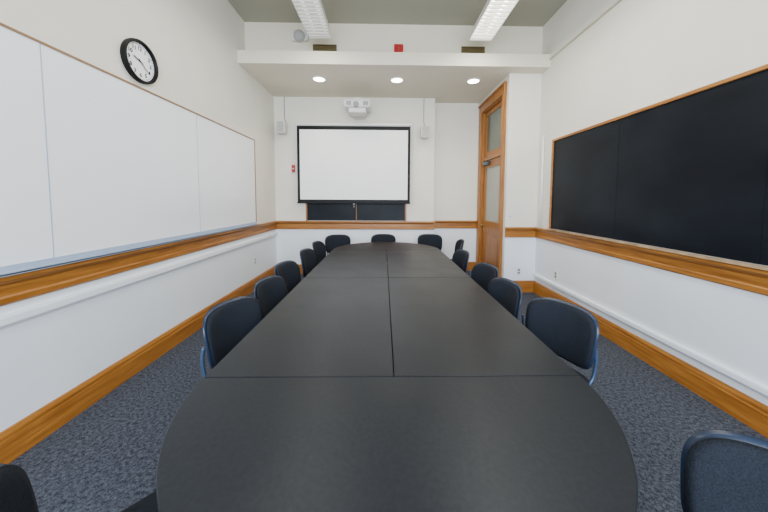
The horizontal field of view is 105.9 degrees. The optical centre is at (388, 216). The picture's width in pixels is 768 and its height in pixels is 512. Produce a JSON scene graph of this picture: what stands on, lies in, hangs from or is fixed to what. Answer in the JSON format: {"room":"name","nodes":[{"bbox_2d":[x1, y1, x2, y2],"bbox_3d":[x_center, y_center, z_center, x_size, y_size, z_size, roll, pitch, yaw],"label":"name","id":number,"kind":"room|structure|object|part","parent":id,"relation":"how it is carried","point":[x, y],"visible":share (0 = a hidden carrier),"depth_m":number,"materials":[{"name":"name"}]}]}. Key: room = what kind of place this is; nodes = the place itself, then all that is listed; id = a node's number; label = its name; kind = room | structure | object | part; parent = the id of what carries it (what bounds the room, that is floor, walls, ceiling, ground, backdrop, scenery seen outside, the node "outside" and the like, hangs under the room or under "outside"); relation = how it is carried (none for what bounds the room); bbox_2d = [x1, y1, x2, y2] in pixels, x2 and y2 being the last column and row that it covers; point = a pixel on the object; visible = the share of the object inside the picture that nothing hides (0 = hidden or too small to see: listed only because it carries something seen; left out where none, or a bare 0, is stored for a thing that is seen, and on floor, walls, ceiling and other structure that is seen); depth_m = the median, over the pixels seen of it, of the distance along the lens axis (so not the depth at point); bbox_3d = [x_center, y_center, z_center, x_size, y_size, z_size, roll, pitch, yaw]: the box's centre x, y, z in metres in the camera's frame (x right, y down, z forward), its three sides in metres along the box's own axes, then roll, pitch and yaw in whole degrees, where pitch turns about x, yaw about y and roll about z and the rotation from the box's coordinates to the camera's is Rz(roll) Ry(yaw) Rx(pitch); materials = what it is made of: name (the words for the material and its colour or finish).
{"room":"seminar room","nodes":[
{"label":"seminar room","id":0,"kind":"room"},
{"bbox_2d":[0,0,276,431],"bbox_3d":[-2.203,-0.706,1.773,0.150,4.130,8.500,0,4,-1],"label":"wall","id":1,"kind":"structure","parent":0,"point":[194,44],"depth_m":2.54,"materials":[{"name":"paint"}]},
{"bbox_2d":[0,22,258,277],"bbox_3d":[-2.100,-0.378,1.781,0.060,1.373,5.873,0,4,-1],"label":"whiteboard","id":2,"kind":"object","parent":1,"relation":"attached to","point":[95,163],"visible":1,"depth_m":2.10,"materials":[{"name":"ceramic"}]},
{"bbox_3d":[-2.109,-0.352,1.075,0.018,1.310,1.436,0,3,-1],"label":"board panel","id":3,"kind":"part","parent":2,"relation":"part of","materials":[{"name":"ceramic"}]},
{"bbox_3d":[-2.134,-0.441,2.527,0.018,1.310,1.466,0,3,-1],"label":"board panel","id":4,"kind":"part","parent":2,"relation":"part of","materials":[{"name":"ceramic"}]},
{"bbox_2d":[0,222,258,277],"bbox_3d":[-2.103,0.281,1.815,0.060,0.053,5.860,0,3,-1],"label":"marker tray","id":5,"kind":"object","parent":2,"relation":"on","point":[15,267],"depth_m":2.12,"materials":[{"name":"blue"}]},
{"bbox_3d":[-2.158,-0.530,3.979,0.018,1.310,1.436,0,3,-1],"label":"board panel","id":6,"kind":"part","parent":2,"relation":"part of","materials":[{"name":"ceramic"}]},
{"bbox_2d":[0,266,274,463],"bbox_3d":[-2.124,1.273,1.690,0.022,0.190,8.090,0,4,-1],"label":"baseboard","id":7,"kind":"structure","parent":1,"relation":"attached to","point":[20,437],"depth_m":2.08,"materials":[{"name":"brown wood"}]},
{"bbox_2d":[0,221,276,306],"bbox_3d":[-2.107,0.402,1.637,0.046,0.165,8.090,0,4,-1],"label":"trim","id":8,"kind":"structure","parent":1,"relation":"attached to","point":[23,286],"depth_m":2.14,"materials":[{"name":"brown wood"}]},
{"bbox_2d":[0,232,277,327],"bbox_3d":[-2.114,0.567,1.647,0.034,0.055,8.090,0,4,-1],"label":"trim","id":9,"kind":"structure","parent":1,"relation":"attached to","point":[13,317],"depth_m":2.13,"materials":[{"name":"white"}]},
{"bbox_2d":[120,38,158,84],"bbox_3d":[-2.116,-1.325,2.478,0.044,0.353,0.353,0,4,-1],"label":"wall clock","id":10,"kind":"object","parent":1,"relation":"attached to","point":[137,58],"visible":1,"depth_m":2.46,"materials":[{"name":"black plastic"}]},
{"bbox_2d":[274,97,434,263],"bbox_3d":[-0.657,-0.592,5.859,3.085,3.420,0.410,0,4,-1],"label":"wall","id":11,"kind":"structure","parent":0,"point":[289,242],"depth_m":5.62,"materials":[{"name":"paint"}]},
{"bbox_2d":[276,98,286,133],"bbox_3d":[-1.987,-1.920,5.427,0.150,0.730,0.246,0,4,-1],"label":"wall speaker","id":12,"kind":"object","parent":11,"relation":"attached to","point":[281,125],"visible":1,"depth_m":5.33,"materials":[{"name":"white plastic"}]},
{"bbox_2d":[277,121,283,131],"bbox_3d":[-1.986,-1.659,5.323,0.120,0.190,0.008,0,3,-1],"label":"grille","id":13,"kind":"object","parent":12,"relation":"attached to","point":[280,124],"depth_m":5.32,"materials":[{"name":"white plastic"}]},
{"bbox_2d":[298,264,387,273],"bbox_3d":[-0.662,1.033,5.742,3.085,0.190,0.022,0,4,-1],"label":"baseboard","id":14,"kind":"structure","parent":11,"relation":"attached to","point":[300,265],"depth_m":5.71,"materials":[{"name":"brown wood"}]},
{"bbox_2d":[296,122,410,206],"bbox_3d":[-0.652,-0.980,5.529,2.140,1.585,0.201,0,4,-1],"label":"projection screen","id":15,"kind":"object","parent":11,"relation":"attached to","point":[341,163],"visible":1,"depth_m":5.46,"materials":[{"name":"white fabric"}]},
{"bbox_2d":[276,221,433,229],"bbox_3d":[-0.657,0.163,5.677,3.085,0.165,0.046,0,4,-1],"label":"trim","id":16,"kind":"structure","parent":11,"relation":"attached to","point":[368,225],"depth_m":5.68,"materials":[{"name":"brown wood"}]},
{"bbox_2d":[306,203,406,220],"bbox_3d":[-0.626,-0.549,5.640,1.960,1.260,0.035,0,4,-1],"label":"blackboard","id":17,"kind":"object","parent":11,"relation":"attached to","point":[314,211],"visible":0.36,"depth_m":5.67,"materials":[{"name":"stone"}]},
{"bbox_2d":[344,97,370,118],"bbox_3d":[-0.544,-1.973,5.264,0.460,0.290,0.614,0,4,-1],"label":"projector","id":18,"kind":"object","parent":11,"relation":"attached to","point":[358,108],"visible":1,"depth_m":5.01,"materials":[{"name":"white plastic"}]},
{"bbox_3d":[-0.545,-1.993,5.340,0.240,0.260,0.460,0,3,-1],"label":"wall plate","id":19,"kind":"part","parent":18,"relation":"part of","materials":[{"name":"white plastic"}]},
{"bbox_2d":[420,109,428,138],"bbox_3d":[0.683,-1.879,5.475,0.150,0.790,0.246,0,4,-1],"label":"wall speaker","id":20,"kind":"object","parent":11,"relation":"attached to","point":[424,130],"visible":1,"depth_m":5.37,"materials":[{"name":"white plastic"}]},
{"bbox_2d":[422,126,428,136],"bbox_3d":[0.683,-1.587,5.373,0.120,0.190,0.008,0,3,-1],"label":"grille","id":21,"kind":"object","parent":20,"relation":"attached to","point":[425,129],"depth_m":5.37,"materials":[{"name":"white plastic"}]},
{"bbox_2d":[8,271,767,511],"bbox_3d":[0.127,1.419,1.868,4.830,0.100,8.650,0,4,-1],"label":"floor","id":22,"kind":"structure","parent":0,"point":[105,458],"depth_m":1.87,"materials":[{"name":"carpet"}]},
{"bbox_2d":[0,463,157,511],"bbox_3d":[-0.723,1.015,0.789,0.482,0.830,0.531,3,5,41],"label":"office chair","id":23,"kind":"object","parent":22,"relation":"on","point":[17,494],"visible":0.4,"depth_m":0.76,"materials":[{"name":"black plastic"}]},
{"bbox_3d":[-0.848,0.784,0.628,0.437,0.328,0.107,3,5,41],"label":"backrest","id":24,"kind":"part","parent":23,"relation":"part of","materials":[{"name":"grey fabric"}]},
{"bbox_3d":[-0.700,0.991,0.814,0.450,0.070,0.450,3,5,41],"label":"seat","id":25,"kind":"part","parent":23,"relation":"part of","materials":[{"name":"grey fabric"}]},
{"bbox_2d":[200,296,262,377],"bbox_3d":[-0.789,0.954,1.785,0.531,0.830,0.482,1,4,15],"label":"office chair","id":26,"kind":"object","parent":22,"relation":"on","point":[228,322],"visible":0.32,"depth_m":1.78,"materials":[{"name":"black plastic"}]},
{"bbox_2d":[254,275,287,317],"bbox_3d":[-0.772,0.919,2.346,0.531,0.830,0.482,1,4,7],"label":"office chair","id":27,"kind":"object","parent":22,"relation":"on","point":[270,291],"visible":0.26,"depth_m":2.38,"materials":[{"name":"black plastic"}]},
{"bbox_2d":[274,260,300,293],"bbox_3d":[-0.854,0.882,2.944,0.531,0.830,0.482,1,4,10],"label":"office chair","id":28,"kind":"object","parent":22,"relation":"on","point":[289,270],"visible":0.29,"depth_m":3.02,"materials":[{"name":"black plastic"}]},
{"bbox_2d":[204,278,393,377],"bbox_3d":[-0.387,0.988,1.998,0.786,0.740,1.536,0,4,-1],"label":"conference table","id":29,"kind":"object","parent":22,"relation":"on","point":[324,327],"visible":0.75,"depth_m":1.56,"materials":[{"name":"grey laminate"}]},
{"bbox_2d":[299,248,316,277],"bbox_3d":[-0.855,0.834,3.736,0.531,0.830,0.482,1,4,6],"label":"office chair","id":30,"kind":"object","parent":22,"relation":"on","point":[308,258],"visible":0.33,"depth_m":3.77,"materials":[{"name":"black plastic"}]},
{"bbox_2d":[312,241,325,264],"bbox_3d":[-0.877,0.792,4.415,0.531,0.830,0.482,1,4,6],"label":"office chair","id":31,"kind":"object","parent":22,"relation":"on","point":[319,247],"visible":0.35,"depth_m":4.47,"materials":[{"name":"blue plastic"}]},
{"bbox_2d":[325,234,350,254],"bbox_3d":[-0.895,0.751,5.097,0.482,0.830,0.531,0,4,-8],"label":"office chair","id":32,"kind":"object","parent":22,"relation":"on","point":[331,241],"visible":0.32,"depth_m":5.27,"materials":[{"name":"blue fabric"}]},
{"bbox_2d":[305,249,387,277],"bbox_3d":[-0.413,0.894,3.535,0.786,0.740,1.536,0,4,-1],"label":"conference table","id":33,"kind":"object","parent":22,"relation":"on","point":[339,263],"visible":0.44,"depth_m":3.24,"materials":[{"name":"grey laminate"}]},
{"bbox_2d":[371,234,395,251],"bbox_3d":[-0.094,0.748,5.209,0.482,0.830,0.531,0,4,-1],"label":"office chair","id":34,"kind":"object","parent":22,"relation":"on","point":[378,237],"visible":0.21,"depth_m":5.39,"materials":[{"name":"blue plastic"}]},
{"bbox_2d":[334,242,439,250],"bbox_3d":[-0.038,0.825,4.689,1.578,0.740,0.755,0,4,-1],"label":"conference table","id":35,"kind":"object","parent":22,"relation":"on","point":[368,245],"visible":0.48,"depth_m":4.55,"materials":[{"name":"grey laminate"}]},
{"bbox_2d":[156,376,637,511],"bbox_3d":[0.028,1.060,0.858,1.578,0.740,0.755,0,4,-1],"label":"conference table","id":36,"kind":"object","parent":22,"relation":"on","point":[492,443],"visible":1,"depth_m":0.86,"materials":[{"name":"grey laminate"}]},
{"bbox_2d":[387,249,470,277],"bbox_3d":[0.377,0.897,3.548,0.786,0.740,1.536,0,4,-1],"label":"conference table","id":37,"kind":"object","parent":22,"relation":"on","point":[401,263],"visible":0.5,"depth_m":3.26,"materials":[{"name":"grey laminate"}]},
{"bbox_2d":[417,234,441,249],"bbox_3d":[0.758,0.750,5.245,0.482,0.830,0.531,1,4,4],"label":"office chair","id":38,"kind":"object","parent":22,"relation":"on","point":[434,240],"visible":0.27,"depth_m":5.41,"materials":[{"name":"blue fabric"}]},
{"bbox_2d":[451,239,463,259],"bbox_3d":[0.960,0.781,4.761,0.531,0.830,0.482,1,4,6],"label":"office chair","id":39,"kind":"object","parent":22,"relation":"on","point":[459,244],"visible":0.16,"depth_m":4.79,"materials":[{"name":"blue plastic"}]},
{"bbox_3d":[1.154,0.543,4.726,0.107,0.328,0.437,1,4,6],"label":"backrest","id":40,"kind":"part","parent":39,"relation":"part of","materials":[{"name":"grey fabric"}]},
{"bbox_2d":[452,249,470,276],"bbox_3d":[0.739,0.845,3.694,0.531,0.830,0.482,0,4,-8],"label":"office chair","id":41,"kind":"object","parent":22,"relation":"on","point":[460,257],"visible":0.31,"depth_m":3.72,"materials":[{"name":"blue plastic"}]},
{"bbox_3d":[0.932,0.605,3.707,0.107,0.328,0.437,0,4,-8],"label":"backrest","id":42,"kind":"part","parent":41,"relation":"part of","materials":[{"name":"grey fabric"}]},
{"bbox_2d":[388,278,578,376],"bbox_3d":[0.403,0.991,2.012,0.786,0.740,1.536,0,4,-1],"label":"conference table","id":43,"kind":"object","parent":22,"relation":"on","point":[441,327],"visible":0.78,"depth_m":1.57,"materials":[{"name":"grey laminate"}]},
{"bbox_2d":[471,262,498,291],"bbox_3d":[0.785,0.895,2.882,0.531,0.830,0.482,0,4,-12],"label":"office chair","id":44,"kind":"object","parent":22,"relation":"on","point":[483,273],"visible":0.29,"depth_m":2.95,"materials":[{"name":"blue fabric"}]},
{"bbox_2d":[487,277,524,325],"bbox_3d":[0.743,0.929,2.312,0.531,0.830,0.482,0,4,-9],"label":"office chair","id":45,"kind":"object","parent":22,"relation":"on","point":[506,292],"visible":0.27,"depth_m":2.31,"materials":[{"name":"blue plastic"}]},
{"bbox_3d":[0.935,0.689,2.328,0.107,0.328,0.437,0,4,-9],"label":"backrest","id":46,"kind":"part","parent":45,"relation":"part of","materials":[{"name":"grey fabric"}]},
{"bbox_2d":[525,297,598,385],"bbox_3d":[0.913,0.964,1.759,0.531,0.830,0.482,-1,4,-27],"label":"office chair","id":47,"kind":"object","parent":22,"relation":"on","point":[568,329],"visible":0.44,"depth_m":1.80,"materials":[{"name":"plastic"}]},
{"bbox_3d":[0.882,0.942,1.742,0.450,0.070,0.450,-1,4,-27],"label":"seat","id":48,"kind":"part","parent":47,"relation":"part of","materials":[{"name":"plastic"}]},
{"bbox_2d":[680,430,767,511],"bbox_3d":[0.870,1.035,0.602,0.531,0.830,0.482,-2,4,-35],"label":"office chair","id":49,"kind":"object","parent":22,"relation":"on","point":[721,470],"visible":1,"depth_m":0.81,"materials":[{"name":"blue fabric"}]},
{"bbox_2d":[237,22,550,102],"bbox_3d":[0.088,-2.608,5.062,4.530,0.710,1.780,0,4,-1],"label":"ceiling soffit","id":50,"kind":"structure","parent":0,"point":[431,63],"depth_m":4.41,"materials":[{"name":"paint"}]},
{"bbox_2d":[291,29,308,41],"bbox_3d":[-1.334,-2.706,4.330,0.260,0.170,0.120,0,4,-1],"label":"smoke detector","id":51,"kind":"object","parent":50,"relation":"attached to","point":[298,35],"visible":0.91,"depth_m":4.31,"materials":[{"name":"white plastic"}]},
{"bbox_2d":[312,76,326,81],"bbox_3d":[-1.123,-2.230,4.694,0.236,0.011,0.236,0,4,-1],"label":"recessed light","id":52,"kind":"object","parent":50,"relation":"in","point":[314,78],"visible":1,"depth_m":4.69,"materials":[{"name":"white plastic"}]},
{"bbox_3d":[-1.123,-2.232,4.694,0.174,0.006,0.174,0,3,-1],"label":"bulb","id":53,"kind":"part","parent":52,"relation":"part of","materials":[{"name":"beige glass"}]},
{"bbox_2d":[313,44,336,50],"bbox_3d":[-0.966,-2.543,4.399,0.360,0.140,0.015,0,4,-1],"label":"air vent","id":54,"kind":"object","parent":50,"relation":"in","point":[316,47],"visible":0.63,"depth_m":4.39,"materials":[{"name":"brown metal"}]},
{"bbox_2d":[390,77,403,82],"bbox_3d":[0.137,-2.225,4.716,0.236,0.011,0.236,0,4,-1],"label":"recessed light","id":55,"kind":"object","parent":50,"relation":"in","point":[393,79],"visible":1,"depth_m":4.69,"materials":[{"name":"white plastic"}]},
{"bbox_3d":[0.137,-2.226,4.716,0.174,0.006,0.174,0,3,-1],"label":"bulb","id":56,"kind":"part","parent":55,"relation":"part of","materials":[{"name":"beige glass"}]},
{"bbox_2d":[394,44,402,51],"bbox_3d":[0.154,-2.542,4.396,0.140,0.140,0.060,0,4,-1],"label":"fire alarm strobe","id":57,"kind":"object","parent":50,"relation":"attached to","point":[397,47],"visible":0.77,"depth_m":4.38,"materials":[{"name":"red plastic"}]},
{"bbox_2d":[461,46,484,52],"bbox_3d":[1.294,-2.534,4.439,0.360,0.140,0.015,0,4,-1],"label":"air vent","id":58,"kind":"object","parent":50,"relation":"in","point":[464,49],"visible":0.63,"depth_m":4.43,"materials":[{"name":"brown metal"}]},
{"bbox_2d":[466,78,480,83],"bbox_3d":[1.387,-2.220,4.738,0.236,0.011,0.236,0,4,-1],"label":"recessed light","id":59,"kind":"object","parent":50,"relation":"in","point":[471,80],"visible":1,"depth_m":4.72,"materials":[{"name":"white plastic"}]},
{"bbox_3d":[1.387,-2.221,4.737,0.174,0.006,0.174,0,3,-1],"label":"bulb","id":60,"kind":"part","parent":59,"relation":"part of","materials":[{"name":"beige glass"}]},
{"bbox_2d":[228,0,566,26],"bbox_3d":[0.149,-2.803,1.609,4.830,0.100,8.650,0,4,-1],"label":"ceiling","id":61,"kind":"structure","parent":0,"point":[531,13],"depth_m":4.10,"materials":[{"name":"paint"}]},
{"bbox_2d":[292,0,331,37],"bbox_3d":[-0.907,-2.595,2.756,0.310,0.465,2.370,0,4,-1],"label":"pendant light","id":62,"kind":"object","parent":61,"relation":"hanging from","point":[311,13],"visible":1,"depth_m":3.56,"materials":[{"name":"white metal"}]},
{"bbox_2d":[469,0,518,40],"bbox_3d":[1.282,-2.586,2.795,0.310,0.465,2.370,0,4,-1],"label":"pendant light","id":63,"kind":"object","parent":61,"relation":"hanging from","point":[494,13],"visible":1,"depth_m":3.55,"materials":[{"name":"white plastic"}]},
{"bbox_2d":[433,103,479,261],"bbox_3d":[1.605,-0.591,6.029,1.445,3.420,0.150,0,4,-1],"label":"wall","id":64,"kind":"structure","parent":0,"point":[456,144],"depth_m":5.93,"materials":[{"name":"paint"}]},
{"bbox_2d":[433,220,476,228],"bbox_3d":[1.353,0.155,5.972,0.945,0.165,0.046,0,4,-1],"label":"trim","id":65,"kind":"structure","parent":64,"relation":"attached to","point":[460,224],"depth_m":5.98,"materials":[{"name":"brown wood"}]},
{"bbox_2d":[467,262,475,270],"bbox_3d":[1.348,1.025,6.037,0.945,0.190,0.022,0,4,-1],"label":"baseboard","id":66,"kind":"structure","parent":64,"relation":"attached to","point":[471,265],"depth_m":6.03,"materials":[{"name":"brown wood"}]},
{"bbox_2d":[534,0,767,405],"bbox_3d":[2.476,-0.686,1.854,0.150,4.130,8.500,0,4,-1],"label":"wall","id":67,"kind":"structure","parent":0,"point":[639,54],"depth_m":2.64,"materials":[{"name":"paint"}]},
{"bbox_2d":[480,73,541,279],"bbox_3d":[2.091,-0.541,5.263,0.500,3.420,1.400,0,4,-1],"label":"pier","id":68,"kind":"structure","parent":67,"relation":"in","point":[523,106],"depth_m":4.55,"materials":[{"name":"paint"}]},
{"bbox_2d":[476,81,506,276],"bbox_3d":[1.886,-0.500,5.262,0.190,3.335,1.260,0,4,-1],"label":"door","id":69,"kind":"structure","parent":68,"relation":"attached to","point":[492,122],"depth_m":5.30,"materials":[{"name":"brown wood"}]},
{"bbox_3d":[1.903,-0.412,5.268,0.010,1.000,0.700,0,3,-1],"label":"glass pane","id":70,"kind":"part","parent":69,"relation":"part of","materials":[{"name":"beige glass"}]},
{"bbox_3d":[1.916,-1.555,5.198,0.040,0.850,0.940,0,3,-1],"label":"transom sash","id":71,"kind":"part","parent":69,"relation":"part of","materials":[{"name":"brown wood"}]},
{"bbox_3d":[1.916,-1.555,5.198,0.010,0.690,0.780,0,3,-1],"label":"transom pane","id":72,"kind":"part","parent":69,"relation":"part of","materials":[{"name":"clear glass"}]},
{"bbox_2d":[516,268,520,274],"bbox_3d":[2.086,0.869,4.644,0.072,0.116,0.009,0,4,-1],"label":"power outlet","id":73,"kind":"object","parent":68,"relation":"attached to","point":[518,271],"visible":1,"depth_m":4.64,"materials":[{"name":"white plastic"}]},
{"bbox_2d":[505,227,535,237],"bbox_3d":[2.099,0.244,4.587,0.500,0.165,0.046,0,4,-1],"label":"trim","id":74,"kind":"structure","parent":68,"relation":"attached to","point":[513,232],"depth_m":4.59,"materials":[{"name":"brown wood"}]},
{"bbox_2d":[512,280,533,291],"bbox_3d":[2.095,1.114,4.652,0.500,0.190,0.022,0,4,-1],"label":"baseboard","id":75,"kind":"object","parent":68,"relation":"attached to","point":[526,285],"visible":0.52,"depth_m":4.64,"materials":[{"name":"brown wood"}]},
{"bbox_2d":[539,135,544,227],"bbox_3d":[2.336,-0.528,4.417,0.027,1.400,0.028,0,4,-1],"label":"trim","id":76,"kind":"structure","parent":67,"relation":"attached to","point":[543,138],"depth_m":4.41,"materials":[{"name":"white"}]},
{"bbox_2d":[549,0,621,59],"bbox_3d":[2.412,-2.095,0.875,0.024,0.023,6.720,0,4,-1],"label":"trim","id":77,"kind":"structure","parent":67,"relation":"attached to","point":[618,1],"depth_m":3.44,"materials":[{"name":"paint"}]},
{"bbox_2d":[533,280,767,437],"bbox_3d":[2.393,1.327,1.200,0.022,0.190,6.950,0,4,-1],"label":"baseboard","id":78,"kind":"structure","parent":67,"relation":"attached to","point":[746,409],"depth_m":2.29,"materials":[{"name":"brown wood"}]},
{"bbox_2d":[533,274,767,396],"bbox_3d":[2.388,1.137,1.173,0.034,0.048,6.920,0,4,-1],"label":"trim","id":79,"kind":"structure","parent":67,"relation":"attached to","point":[744,380],"depth_m":2.38,"materials":[{"name":"white"}]},
{"bbox_2d":[535,227,767,295],"bbox_3d":[2.385,0.456,1.146,0.046,0.165,6.950,0,4,-1],"label":"trim","id":80,"kind":"structure","parent":67,"relation":"attached to","point":[749,279],"depth_m":2.39,"materials":[{"name":"brown wood"}]},
{"bbox_2d":[546,64,767,270],"bbox_3d":[2.370,-0.314,1.805,0.060,1.288,4.760,0,4,-1],"label":"blackboard","id":81,"kind":"object","parent":67,"relation":"attached to","point":[688,171],"visible":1,"depth_m":2.38,"materials":[{"name":"stone"}]},
{"bbox_2d":[546,228,767,270],"bbox_3d":[2.367,0.317,1.844,0.060,0.022,4.760,0,3,-1],"label":"chalk tray","id":82,"kind":"object","parent":81,"relation":"on","point":[552,229],"depth_m":2.39,"materials":[{"name":"brown wood"}]}
]}

